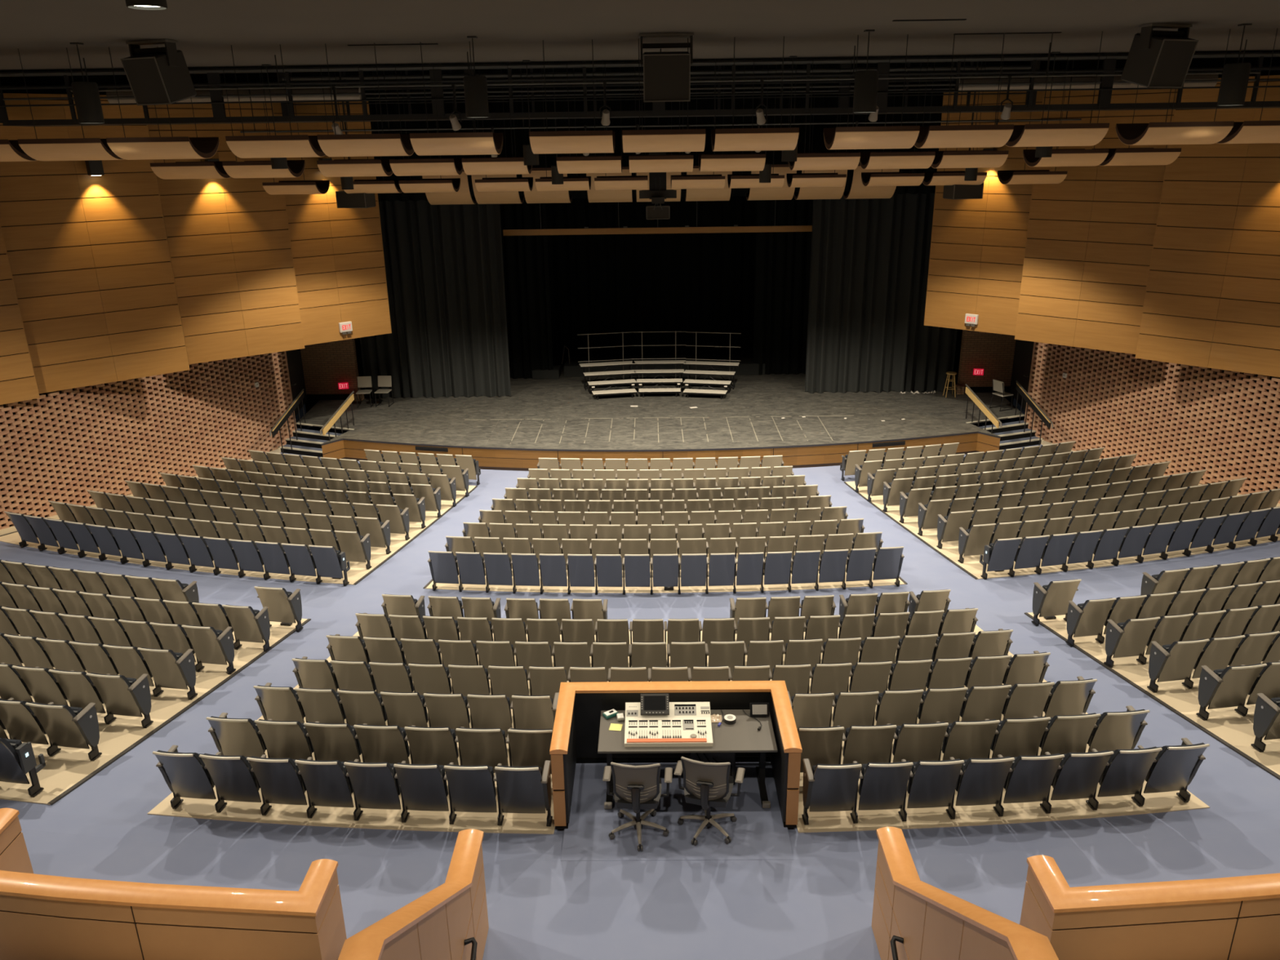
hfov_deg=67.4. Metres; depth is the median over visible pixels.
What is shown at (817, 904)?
floor
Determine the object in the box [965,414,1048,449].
stairs
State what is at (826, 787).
seat
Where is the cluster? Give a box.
[639,151,676,209]
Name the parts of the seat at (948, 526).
leg, panel, backrest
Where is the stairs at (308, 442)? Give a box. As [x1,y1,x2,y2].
[273,422,353,457]
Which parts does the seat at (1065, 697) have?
panel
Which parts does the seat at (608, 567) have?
leg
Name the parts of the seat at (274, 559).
leg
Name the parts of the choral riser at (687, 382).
step frame, step frame, step frame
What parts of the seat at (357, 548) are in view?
backrest, panel, leg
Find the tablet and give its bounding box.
[750,702,769,716]
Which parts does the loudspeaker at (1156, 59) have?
grille frame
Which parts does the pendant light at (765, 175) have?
stem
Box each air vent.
[415,446,448,451]
[872,440,905,447]
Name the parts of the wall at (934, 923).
panel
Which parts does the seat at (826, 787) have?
leg, panel, backrest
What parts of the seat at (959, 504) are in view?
backrest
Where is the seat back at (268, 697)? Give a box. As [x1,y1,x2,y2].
[257,684,301,709]
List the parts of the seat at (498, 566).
leg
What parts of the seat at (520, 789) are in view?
armrest, leg, backrest, panel, leg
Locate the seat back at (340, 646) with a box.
[329,635,366,656]
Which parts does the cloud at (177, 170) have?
panel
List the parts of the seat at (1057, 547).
leg, backrest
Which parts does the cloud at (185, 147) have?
panel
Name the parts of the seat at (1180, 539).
leg, backrest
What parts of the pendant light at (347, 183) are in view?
stem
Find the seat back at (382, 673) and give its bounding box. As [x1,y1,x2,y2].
[372,661,410,683]
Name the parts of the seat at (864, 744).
leg, armrest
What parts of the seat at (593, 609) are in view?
panel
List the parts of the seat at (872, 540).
panel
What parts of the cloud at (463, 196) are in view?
panel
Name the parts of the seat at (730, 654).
armrest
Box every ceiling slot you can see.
[347,43,438,45]
[892,18,966,21]
[953,31,1062,35]
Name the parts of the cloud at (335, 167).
panel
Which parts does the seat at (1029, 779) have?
leg, armrest, backrest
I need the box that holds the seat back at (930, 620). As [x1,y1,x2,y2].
[907,609,941,630]
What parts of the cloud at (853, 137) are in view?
panel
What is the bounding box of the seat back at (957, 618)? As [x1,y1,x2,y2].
[941,608,973,628]
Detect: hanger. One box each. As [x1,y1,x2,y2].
[337,65,350,159]
[968,54,979,150]
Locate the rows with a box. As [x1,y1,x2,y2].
[0,440,1279,738]
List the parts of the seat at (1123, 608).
leg, backrest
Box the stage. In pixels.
[297,346,1023,449]
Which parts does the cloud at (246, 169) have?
panel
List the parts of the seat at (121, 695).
leg, backrest, panel, leg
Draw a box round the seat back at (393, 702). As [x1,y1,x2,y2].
[382,691,425,713]
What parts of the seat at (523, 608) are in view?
panel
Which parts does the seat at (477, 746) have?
leg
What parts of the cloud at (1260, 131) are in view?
panel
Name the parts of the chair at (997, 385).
leg, backrest, leg, seat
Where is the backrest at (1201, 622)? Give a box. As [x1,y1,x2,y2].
[1182,609,1221,633]
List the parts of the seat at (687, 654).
leg, armrest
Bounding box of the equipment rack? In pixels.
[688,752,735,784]
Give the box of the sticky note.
[608,723,622,731]
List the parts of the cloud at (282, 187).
panel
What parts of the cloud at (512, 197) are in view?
panel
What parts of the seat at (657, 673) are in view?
armrest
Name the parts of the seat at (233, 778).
armrest, leg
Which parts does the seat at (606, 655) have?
armrest, leg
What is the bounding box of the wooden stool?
[942,371,956,397]
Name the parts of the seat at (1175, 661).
leg, panel, backrest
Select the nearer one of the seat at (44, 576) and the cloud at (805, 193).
the seat at (44, 576)
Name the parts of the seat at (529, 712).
leg, panel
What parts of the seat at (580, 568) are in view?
leg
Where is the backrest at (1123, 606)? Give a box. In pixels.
[1107,595,1142,617]
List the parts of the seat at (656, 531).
leg, backrest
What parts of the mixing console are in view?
control panel, control panel, control panel, control panel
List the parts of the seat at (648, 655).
armrest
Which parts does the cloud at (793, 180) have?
panel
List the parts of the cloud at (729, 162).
panel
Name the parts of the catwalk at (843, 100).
post, post, post, post, post, post, post, post, post, post, post, post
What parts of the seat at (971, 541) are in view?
leg, panel, backrest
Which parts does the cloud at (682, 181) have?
panel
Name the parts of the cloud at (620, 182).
panel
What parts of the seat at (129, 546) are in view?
leg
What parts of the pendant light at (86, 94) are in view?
stem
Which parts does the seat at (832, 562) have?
leg, backrest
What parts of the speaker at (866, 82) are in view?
stem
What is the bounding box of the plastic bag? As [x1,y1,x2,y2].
[710,714,722,722]
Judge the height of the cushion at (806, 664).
0.410 m
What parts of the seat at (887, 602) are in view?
backrest, panel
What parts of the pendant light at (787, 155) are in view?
stem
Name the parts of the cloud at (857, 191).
panel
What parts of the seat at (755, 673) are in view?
armrest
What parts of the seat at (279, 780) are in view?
leg, backrest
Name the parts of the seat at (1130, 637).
leg, panel, backrest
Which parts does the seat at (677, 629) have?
armrest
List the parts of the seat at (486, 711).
leg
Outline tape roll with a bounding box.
[724,714,736,724]
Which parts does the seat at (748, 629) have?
armrest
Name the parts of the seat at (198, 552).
leg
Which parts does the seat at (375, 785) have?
leg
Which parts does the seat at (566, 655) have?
leg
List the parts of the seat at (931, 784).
leg, armrest, backrest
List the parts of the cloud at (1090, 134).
panel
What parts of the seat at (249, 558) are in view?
leg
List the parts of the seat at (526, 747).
armrest, leg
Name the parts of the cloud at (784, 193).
panel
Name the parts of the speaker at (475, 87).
stem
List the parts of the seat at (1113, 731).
panel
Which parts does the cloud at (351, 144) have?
panel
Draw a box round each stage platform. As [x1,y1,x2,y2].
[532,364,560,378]
[564,354,764,377]
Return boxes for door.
[285,349,306,417]
[1009,339,1034,411]
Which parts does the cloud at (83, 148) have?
panel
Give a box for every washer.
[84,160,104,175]
[204,158,219,161]
[318,158,332,172]
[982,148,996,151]
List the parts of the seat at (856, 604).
panel, backrest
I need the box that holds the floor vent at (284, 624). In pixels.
[280,622,292,626]
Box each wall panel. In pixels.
[0,93,189,393]
[0,224,39,404]
[146,102,304,364]
[272,101,391,345]
[924,90,1044,335]
[1014,88,1177,354]
[1135,75,1279,377]
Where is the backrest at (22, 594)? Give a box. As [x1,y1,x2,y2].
[6,582,39,604]
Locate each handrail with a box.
[269,388,306,456]
[320,391,354,440]
[464,937,477,959]
[889,935,903,959]
[964,383,1001,433]
[1014,380,1053,445]
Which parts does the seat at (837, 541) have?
backrest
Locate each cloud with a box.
[0,139,38,161]
[17,47,124,160]
[106,46,219,159]
[150,97,235,179]
[222,66,305,177]
[225,44,325,158]
[259,72,329,195]
[316,42,413,156]
[316,64,394,177]
[341,64,404,193]
[389,63,463,176]
[398,70,460,192]
[409,41,502,155]
[422,70,476,204]
[462,62,532,174]
[471,71,524,204]
[475,62,533,191]
[521,62,572,203]
[528,39,614,154]
[535,61,591,191]
[556,61,622,173]
[586,60,632,202]
[594,60,648,190]
[622,37,705,152]
[628,65,693,173]
[635,102,680,201]
[671,65,724,189]
[684,59,732,201]
[698,58,765,171]
[711,35,799,151]
[727,57,784,188]
[746,64,796,199]
[786,57,846,187]
[788,57,860,170]
[793,64,847,199]
[823,34,919,149]
[843,62,899,199]
[858,55,935,169]
[861,62,924,186]
[914,32,1013,148]
[920,54,986,185]
[928,54,1008,168]
[997,60,1069,184]
[1005,31,1109,146]
[1022,53,1108,167]
[1091,84,1181,165]
[1115,29,1234,145]
[1215,28,1279,143]
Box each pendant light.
[69,42,104,123]
[125,0,168,10]
[262,64,288,168]
[333,65,353,189]
[522,60,539,165]
[551,68,563,184]
[759,64,771,182]
[781,55,797,161]
[964,54,982,181]
[1035,51,1060,157]
[1217,23,1252,106]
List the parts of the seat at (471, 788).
armrest, leg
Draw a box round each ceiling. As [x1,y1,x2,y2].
[0,0,1279,69]
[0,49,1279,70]
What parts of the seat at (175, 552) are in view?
leg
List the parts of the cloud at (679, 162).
panel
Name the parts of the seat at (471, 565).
leg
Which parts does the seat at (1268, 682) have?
leg, backrest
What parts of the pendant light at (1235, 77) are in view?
stem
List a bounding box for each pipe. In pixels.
[70,39,1260,92]
[240,55,1081,133]
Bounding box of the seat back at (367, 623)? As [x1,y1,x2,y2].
[358,613,391,633]
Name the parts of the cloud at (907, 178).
panel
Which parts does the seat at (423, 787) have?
armrest, leg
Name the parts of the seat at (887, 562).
leg, backrest, leg, panel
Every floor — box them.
[0,410,1279,959]
[0,481,1279,593]
[257,624,1088,763]
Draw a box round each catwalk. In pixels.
[0,50,1279,126]
[276,53,1041,115]
[362,55,948,201]
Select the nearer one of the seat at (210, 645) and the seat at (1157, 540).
the seat at (210, 645)
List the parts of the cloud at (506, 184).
panel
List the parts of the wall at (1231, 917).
panel, cap rail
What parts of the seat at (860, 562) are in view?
leg, backrest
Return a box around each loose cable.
[717,709,724,726]
[742,709,761,730]
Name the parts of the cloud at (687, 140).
panel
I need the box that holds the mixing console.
[624,693,712,746]
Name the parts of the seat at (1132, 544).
leg, backrest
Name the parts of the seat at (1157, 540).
leg, backrest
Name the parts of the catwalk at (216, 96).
post, post, post, post, post, post, post, post, post, post, post, post, post, post, post, post, post, post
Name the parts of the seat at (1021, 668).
panel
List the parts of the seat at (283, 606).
backrest, panel, leg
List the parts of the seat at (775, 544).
leg, backrest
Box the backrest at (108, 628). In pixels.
[92,616,129,639]
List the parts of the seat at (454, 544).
panel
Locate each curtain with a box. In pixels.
[360,200,511,398]
[499,199,553,378]
[752,195,813,374]
[804,192,957,393]
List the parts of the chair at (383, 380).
seat, backrest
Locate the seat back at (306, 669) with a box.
[295,657,334,680]
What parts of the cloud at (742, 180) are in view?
panel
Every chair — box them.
[355,376,373,408]
[374,375,394,407]
[602,761,672,851]
[674,756,745,845]
[989,379,1013,411]
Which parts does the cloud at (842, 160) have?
panel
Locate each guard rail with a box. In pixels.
[577,331,631,385]
[631,330,685,384]
[685,331,741,378]
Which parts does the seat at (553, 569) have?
leg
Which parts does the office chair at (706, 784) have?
armrest, arm, arm, backrest, frame, seat, arm, arm, armrest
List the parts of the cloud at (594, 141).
panel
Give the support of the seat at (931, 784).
on the floor at (817, 904)
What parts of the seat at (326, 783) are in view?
armrest, leg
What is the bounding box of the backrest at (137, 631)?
[122,619,159,642]
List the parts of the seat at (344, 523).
backrest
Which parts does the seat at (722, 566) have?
leg, backrest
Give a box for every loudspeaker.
[120,39,196,105]
[335,190,376,208]
[639,32,693,102]
[646,204,670,219]
[942,182,984,199]
[1120,22,1199,88]
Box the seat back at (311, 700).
[298,687,342,711]
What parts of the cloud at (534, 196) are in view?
panel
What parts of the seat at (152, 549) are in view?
leg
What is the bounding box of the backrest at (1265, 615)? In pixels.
[1245,603,1279,626]
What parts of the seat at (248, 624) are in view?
leg, backrest, panel, leg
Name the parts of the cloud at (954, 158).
panel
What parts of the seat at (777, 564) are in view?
leg, backrest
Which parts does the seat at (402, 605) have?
panel, backrest, panel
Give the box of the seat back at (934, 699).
[920,686,964,711]
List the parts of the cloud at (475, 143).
panel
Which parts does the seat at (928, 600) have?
panel, backrest, panel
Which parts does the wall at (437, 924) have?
panel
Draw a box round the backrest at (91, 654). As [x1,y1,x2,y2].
[73,640,115,665]
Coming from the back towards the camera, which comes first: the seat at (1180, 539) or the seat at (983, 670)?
the seat at (1180, 539)
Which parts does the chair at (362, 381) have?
seat, backrest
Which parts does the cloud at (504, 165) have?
panel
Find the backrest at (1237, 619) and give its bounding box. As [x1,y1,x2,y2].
[1214,606,1253,630]
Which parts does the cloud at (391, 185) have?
panel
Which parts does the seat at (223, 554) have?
leg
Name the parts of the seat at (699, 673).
armrest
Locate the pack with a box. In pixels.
[616,713,624,720]
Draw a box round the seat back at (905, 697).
[879,688,920,706]
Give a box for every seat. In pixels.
[0,560,39,586]
[0,662,33,702]
[0,697,48,744]
[0,737,45,796]
[1,582,43,611]
[1,606,47,638]
[4,634,54,670]
[12,665,67,705]
[24,563,62,589]
[25,702,102,760]
[26,585,67,613]
[29,609,75,641]
[35,637,86,671]
[48,566,86,591]
[48,669,105,713]
[52,588,93,617]
[58,613,104,644]
[68,640,119,675]
[73,569,111,595]
[79,591,119,619]
[85,672,153,728]
[88,616,133,646]
[98,572,137,597]
[102,644,154,686]
[106,594,146,621]
[107,526,143,564]
[118,619,164,649]
[124,575,163,599]
[130,528,166,567]
[134,597,174,623]
[137,647,197,700]
[149,622,195,662]
[151,577,199,602]
[152,745,216,808]
[154,532,190,569]
[162,600,203,626]
[168,516,198,536]
[177,534,213,573]
[181,624,235,675]
[190,519,220,539]
[191,602,234,640]
[199,751,261,812]
[203,537,239,575]
[206,712,266,757]
[212,520,243,542]
[222,604,271,652]
[228,538,264,577]
[235,523,266,544]
[246,754,306,815]
[253,586,303,631]
[253,682,305,723]
[254,541,289,580]
[254,719,313,759]
[256,509,286,530]
[259,524,290,546]
[280,511,310,532]
[281,542,316,582]
[284,527,315,548]
[291,656,338,691]
[294,687,346,723]
[294,756,353,817]
[303,721,361,762]
[304,513,335,533]
[308,545,350,586]
[309,528,341,552]
[326,634,369,664]
[329,515,359,534]
[329,659,376,690]
[334,530,371,569]
[337,688,386,725]
[343,759,400,820]
[352,502,381,521]
[353,723,409,764]
[355,516,391,554]
[355,613,394,639]
[363,636,405,665]
[368,661,413,693]
[376,504,409,540]
[380,691,428,727]
[381,594,425,619]
[388,614,427,640]
[393,760,448,822]
[400,638,441,681]
[404,725,458,765]
[408,662,452,695]
[422,615,460,653]
[423,692,470,736]
[426,595,463,632]
[427,551,458,591]
[438,639,478,672]
[443,762,497,824]
[444,536,475,567]
[448,664,490,702]
[454,726,508,773]
[455,551,485,591]
[457,616,493,654]
[461,596,501,633]
[462,522,490,552]
[466,693,512,737]
[474,537,503,568]
[475,640,515,674]
[478,510,505,537]
[483,552,512,592]
[487,665,528,705]
[488,523,515,553]
[490,498,515,523]
[490,617,526,655]
[493,760,552,826]
[502,537,532,568]
[504,510,530,537]
[504,597,538,634]
[505,728,552,773]
[510,553,539,593]
[510,692,559,729]
[513,640,552,680]
[515,498,539,524]
[515,523,542,553]
[524,617,560,656]
[527,666,567,702]
[530,511,556,538]
[531,537,559,569]
[537,553,567,594]
[537,598,570,634]
[538,499,563,524]
[541,524,568,554]
[551,641,590,680]
[556,511,582,538]
[560,538,589,569]
[560,618,595,656]
[563,499,586,524]
[565,554,595,594]
[567,666,607,682]
[568,524,595,554]
[570,599,608,635]
[575,488,599,511]
[582,511,608,538]
[586,500,611,524]
[589,538,618,569]
[590,641,628,681]
[594,554,622,594]
[594,618,629,656]
[595,524,621,555]
[600,488,623,511]
[607,666,647,681]
[608,511,635,538]
[611,500,635,524]
[618,538,647,570]
[622,524,648,554]
[622,554,650,595]
[624,488,648,515]
[628,641,666,681]
[629,618,663,666]
[635,500,660,524]
[635,511,661,541]
[648,488,672,506]
[648,524,675,561]
[648,538,676,569]
[648,666,688,681]
[650,554,678,594]
[660,499,684,524]
[661,511,688,540]
[663,617,698,656]
[666,641,705,680]
[671,488,696,511]
[675,524,702,554]
[676,537,706,569]
[677,553,706,594]
[684,499,709,524]
[687,665,728,681]
[688,511,714,537]
[696,488,720,511]
[698,617,734,655]
[702,523,729,554]
[705,552,735,594]
[705,640,744,679]
[706,537,735,576]
[708,498,733,524]
[714,510,741,537]
[728,522,756,553]
[728,665,769,680]
[729,596,766,633]
[733,497,758,523]
[733,552,763,593]
[733,617,769,655]
[735,537,765,576]
[740,509,768,537]
[742,640,783,679]
[755,521,783,552]
[757,497,782,522]
[760,551,791,592]
[763,535,795,575]
[764,595,799,632]
[767,508,794,536]
[768,616,804,653]
[768,663,810,699]
[781,496,807,521]
[781,638,822,678]
[782,520,810,551]
[786,550,820,591]
[787,690,834,728]
[791,534,824,573]
[793,507,821,535]
[796,725,844,772]
[798,595,835,631]
[801,758,862,825]
[802,614,839,653]
[805,495,832,520]
[807,662,851,700]
[808,520,837,550]
[813,549,848,591]
[817,533,853,570]
[818,506,848,533]
[819,637,861,676]
[829,690,879,734]
[835,518,864,548]
[836,613,875,651]
[836,724,896,770]
[839,593,877,622]
[840,547,876,589]
[846,661,892,698]
[847,724,893,735]
[849,760,913,823]
[850,532,883,560]
[857,635,899,675]
[867,546,904,587]
[871,591,910,636]
[871,611,910,639]
[872,688,924,728]
[885,658,932,691]
[886,721,948,762]
[893,633,937,663]
[897,758,964,821]
[904,609,944,635]
[908,589,951,614]
[915,686,968,724]
[917,498,951,536]
[924,657,972,691]
[931,631,975,662]
[936,510,973,548]
[936,719,999,760]
[937,608,977,636]
[946,497,975,515]
[946,755,1014,819]
[957,523,995,563]
[957,684,1011,721]
[964,654,1012,688]
[968,508,999,528]
[968,628,1013,659]
[979,537,1022,579]
[985,715,1050,758]
[988,521,1022,545]
[992,753,1064,816]
[994,506,1025,527]
[996,681,1054,720]
[1001,650,1050,686]
[1007,534,1049,577]
[1015,519,1047,541]
[1019,503,1049,524]
[1031,578,1081,626]
[1033,712,1101,755]
[1034,532,1076,574]
[1038,675,1097,717]
[1040,516,1071,537]
[1040,750,1113,813]
[1060,529,1103,572]
[1064,514,1096,534]
[1065,597,1115,646]
[1080,705,1150,752]
[1085,527,1128,568]
[1085,746,1162,810]
[1088,511,1119,532]
[1095,595,1146,644]
[1103,616,1159,667]
[1111,508,1142,528]
[1111,524,1154,566]
[1131,737,1209,806]
[1135,520,1179,563]
[1135,591,1177,618]
[1136,613,1193,664]
[1140,568,1189,595]
[1146,638,1209,693]
[1159,518,1203,559]
[1164,588,1205,615]
[1177,564,1217,591]
[1178,609,1226,641]
[1182,635,1244,688]
[1192,585,1235,613]
[1195,662,1266,720]
[1204,561,1244,588]
[1210,606,1257,638]
[1220,582,1262,610]
[1222,631,1279,666]
[1230,558,1270,586]
[1234,660,1279,715]
[1241,603,1279,635]
[1247,579,1279,607]
[1250,693,1279,752]
[1256,556,1279,582]
[1261,631,1279,664]
[1274,593,1279,604]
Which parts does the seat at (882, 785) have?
leg, armrest, backrest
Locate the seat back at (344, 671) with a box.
[333,659,372,681]
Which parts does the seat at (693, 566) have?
leg, backrest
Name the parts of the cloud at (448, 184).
panel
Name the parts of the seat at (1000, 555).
leg, swing arm, backrest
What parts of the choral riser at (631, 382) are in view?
step frame, step frame, step frame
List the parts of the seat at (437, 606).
panel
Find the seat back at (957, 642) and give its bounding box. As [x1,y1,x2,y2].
[935,631,972,652]
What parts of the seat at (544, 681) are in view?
leg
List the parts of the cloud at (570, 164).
panel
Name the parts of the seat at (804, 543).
backrest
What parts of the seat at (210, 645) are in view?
leg, backrest, panel, leg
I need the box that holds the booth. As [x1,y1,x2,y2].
[549,680,802,829]
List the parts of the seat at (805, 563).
leg, backrest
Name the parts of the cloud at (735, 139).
panel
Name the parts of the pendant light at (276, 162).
stem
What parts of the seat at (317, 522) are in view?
backrest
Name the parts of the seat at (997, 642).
panel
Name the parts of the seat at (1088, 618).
leg, panel, backrest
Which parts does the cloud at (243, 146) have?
panel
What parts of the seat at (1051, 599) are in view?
leg, panel, backrest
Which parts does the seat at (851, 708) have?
leg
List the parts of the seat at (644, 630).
leg, armrest, backrest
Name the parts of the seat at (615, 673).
armrest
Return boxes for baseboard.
[306,394,350,399]
[964,386,1010,392]
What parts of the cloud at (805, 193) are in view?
panel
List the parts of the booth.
cap rail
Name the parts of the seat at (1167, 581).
panel, backrest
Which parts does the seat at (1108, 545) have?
leg, backrest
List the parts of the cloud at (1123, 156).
panel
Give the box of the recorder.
[602,708,617,719]
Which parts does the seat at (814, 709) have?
panel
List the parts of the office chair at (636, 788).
armrest, arm, arm, frame, backrest, seat, arm, arm, arm, armrest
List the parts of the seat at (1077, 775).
leg, armrest, backrest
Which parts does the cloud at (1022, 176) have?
panel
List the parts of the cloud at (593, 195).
panel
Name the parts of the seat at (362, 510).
backrest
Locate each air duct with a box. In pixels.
[106,86,361,103]
[958,71,1218,90]
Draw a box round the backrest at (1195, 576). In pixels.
[1179,564,1213,586]
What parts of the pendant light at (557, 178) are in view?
stem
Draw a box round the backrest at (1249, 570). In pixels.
[1232,558,1266,580]
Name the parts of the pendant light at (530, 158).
stem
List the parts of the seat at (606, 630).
armrest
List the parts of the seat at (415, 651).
backrest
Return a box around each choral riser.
[578,360,637,399]
[632,360,685,397]
[682,360,739,399]
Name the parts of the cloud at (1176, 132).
panel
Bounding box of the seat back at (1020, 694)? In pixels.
[1005,681,1050,706]
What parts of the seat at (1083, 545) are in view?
leg, backrest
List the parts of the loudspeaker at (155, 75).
grille frame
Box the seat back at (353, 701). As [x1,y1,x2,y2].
[340,688,383,713]
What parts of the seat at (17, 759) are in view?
backrest, swing arm, leg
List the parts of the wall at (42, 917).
cap rail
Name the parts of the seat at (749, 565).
leg, backrest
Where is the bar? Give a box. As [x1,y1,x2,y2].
[502,200,812,235]
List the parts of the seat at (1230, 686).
leg, panel, backrest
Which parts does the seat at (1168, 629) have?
leg, backrest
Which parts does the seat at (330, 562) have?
leg, backrest, swing arm, leg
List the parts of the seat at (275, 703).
panel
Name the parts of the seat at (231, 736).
panel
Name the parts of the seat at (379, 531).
backrest, panel, leg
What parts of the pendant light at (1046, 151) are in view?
stem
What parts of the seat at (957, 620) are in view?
panel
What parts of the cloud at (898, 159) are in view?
panel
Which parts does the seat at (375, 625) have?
panel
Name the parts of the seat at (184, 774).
panel, leg, backrest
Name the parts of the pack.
lid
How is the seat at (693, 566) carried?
on the floor at (817, 904)
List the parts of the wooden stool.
leg, leg, seat, leg, leg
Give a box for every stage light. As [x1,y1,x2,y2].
[331,85,344,134]
[448,84,462,130]
[490,126,497,157]
[582,124,589,155]
[600,81,611,125]
[635,124,640,154]
[755,79,767,124]
[867,102,879,121]
[1000,75,1013,119]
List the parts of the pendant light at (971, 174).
stem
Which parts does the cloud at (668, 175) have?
panel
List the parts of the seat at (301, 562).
leg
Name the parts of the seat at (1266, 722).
leg, panel, backrest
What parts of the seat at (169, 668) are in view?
leg, backrest, panel, leg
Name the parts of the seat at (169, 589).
backrest, panel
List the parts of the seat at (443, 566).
panel, leg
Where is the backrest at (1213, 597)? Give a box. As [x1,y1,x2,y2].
[1195,585,1230,608]
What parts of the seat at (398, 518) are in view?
backrest, panel, leg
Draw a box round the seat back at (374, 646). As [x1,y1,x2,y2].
[365,636,402,655]
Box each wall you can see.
[0,64,362,99]
[0,351,296,535]
[0,808,346,959]
[300,338,359,394]
[305,337,357,413]
[320,422,1000,471]
[337,829,488,959]
[353,391,364,401]
[355,328,959,354]
[871,826,1058,959]
[945,50,1279,90]
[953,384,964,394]
[957,328,1013,404]
[957,329,1015,386]
[1019,854,1279,959]
[1024,342,1279,506]
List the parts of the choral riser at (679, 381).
step frame, step frame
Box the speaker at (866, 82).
[853,29,879,112]
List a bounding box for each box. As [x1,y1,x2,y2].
[664,586,673,590]
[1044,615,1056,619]
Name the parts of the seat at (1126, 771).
leg, armrest, backrest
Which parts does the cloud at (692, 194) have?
panel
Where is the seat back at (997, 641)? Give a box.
[971,629,1009,652]
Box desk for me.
[597,709,777,808]
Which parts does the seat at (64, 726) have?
leg, backrest, panel, leg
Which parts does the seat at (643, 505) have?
backrest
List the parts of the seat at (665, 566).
leg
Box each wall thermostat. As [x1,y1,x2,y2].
[254,382,258,387]
[1062,372,1066,377]
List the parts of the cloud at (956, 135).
panel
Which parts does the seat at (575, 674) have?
armrest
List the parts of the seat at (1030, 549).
leg, backrest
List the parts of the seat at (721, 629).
armrest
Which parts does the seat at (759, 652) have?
leg, armrest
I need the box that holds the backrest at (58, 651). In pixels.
[40,637,81,662]
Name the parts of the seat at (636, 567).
leg, backrest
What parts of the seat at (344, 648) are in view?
panel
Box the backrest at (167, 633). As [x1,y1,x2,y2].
[153,622,191,644]
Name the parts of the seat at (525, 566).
leg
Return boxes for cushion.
[0,663,26,687]
[0,699,40,724]
[0,737,20,763]
[5,560,36,581]
[5,606,42,630]
[17,665,62,690]
[30,702,76,717]
[31,585,64,608]
[34,609,71,633]
[53,669,99,694]
[56,588,90,610]
[62,613,100,636]
[83,591,117,613]
[90,672,131,687]
[107,644,148,668]
[110,594,144,616]
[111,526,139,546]
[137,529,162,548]
[142,647,177,661]
[155,577,184,589]
[156,750,209,777]
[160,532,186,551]
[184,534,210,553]
[186,624,218,637]
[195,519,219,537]
[195,602,230,623]
[210,537,235,555]
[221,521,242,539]
[227,604,256,616]
[231,538,260,557]
[257,586,288,597]
[259,541,286,559]
[269,525,289,543]
[284,542,313,562]
[317,545,340,564]
[407,725,453,739]
[411,662,448,678]
[425,615,457,629]
[426,692,466,706]
[440,639,475,650]
[446,764,492,777]
[450,664,486,675]
[458,727,503,736]
[459,616,489,624]
[470,693,507,700]
[479,640,511,646]
[490,665,525,672]
[497,764,540,770]
[510,728,552,730]
[514,694,550,697]
[571,666,600,667]
[614,666,644,667]
[634,618,659,619]
[653,666,685,667]
[672,641,700,642]
[693,665,726,666]
[774,663,808,666]
[793,692,831,697]
[797,725,841,730]
[807,614,838,623]
[813,662,848,671]
[813,762,858,773]
[825,637,857,644]
[836,690,875,701]
[852,661,888,677]
[862,635,895,649]
[890,658,928,681]
[897,633,934,655]
[918,589,946,600]
[929,657,968,679]
[968,654,1008,678]
[989,537,1012,556]
[1006,652,1047,675]
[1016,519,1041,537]
[1017,535,1040,555]
[1044,532,1073,552]
[1044,712,1096,739]
[1045,578,1077,591]
[1047,678,1093,703]
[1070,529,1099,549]
[1080,597,1112,610]
[1092,709,1145,736]
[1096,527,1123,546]
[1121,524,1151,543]
[1121,616,1155,630]
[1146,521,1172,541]
[1155,568,1186,580]
[1167,638,1204,653]
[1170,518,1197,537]
[1253,662,1279,685]
[1258,556,1278,577]
[1266,631,1279,652]
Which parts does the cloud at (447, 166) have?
panel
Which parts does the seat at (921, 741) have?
leg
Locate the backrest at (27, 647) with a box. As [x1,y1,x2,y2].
[8,634,49,658]
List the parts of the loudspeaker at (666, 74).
grille frame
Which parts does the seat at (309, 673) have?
panel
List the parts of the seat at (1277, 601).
backrest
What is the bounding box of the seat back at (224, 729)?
[210,715,262,742]
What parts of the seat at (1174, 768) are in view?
leg, armrest, backrest, leg, panel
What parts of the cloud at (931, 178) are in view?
panel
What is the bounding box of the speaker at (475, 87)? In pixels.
[462,35,488,117]
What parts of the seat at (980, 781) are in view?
leg, armrest, backrest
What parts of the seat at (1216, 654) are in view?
leg, backrest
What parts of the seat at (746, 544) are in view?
backrest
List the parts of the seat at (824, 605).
panel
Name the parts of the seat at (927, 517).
leg, panel, backrest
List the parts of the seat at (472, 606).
panel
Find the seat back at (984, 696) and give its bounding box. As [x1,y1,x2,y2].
[964,684,1007,708]
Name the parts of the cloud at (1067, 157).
panel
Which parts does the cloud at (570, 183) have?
panel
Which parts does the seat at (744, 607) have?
panel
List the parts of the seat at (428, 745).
leg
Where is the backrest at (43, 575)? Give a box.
[28,563,60,584]
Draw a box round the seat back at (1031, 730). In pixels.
[995,715,1046,742]
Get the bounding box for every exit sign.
[337,382,348,389]
[338,321,352,334]
[964,313,978,326]
[973,368,983,375]

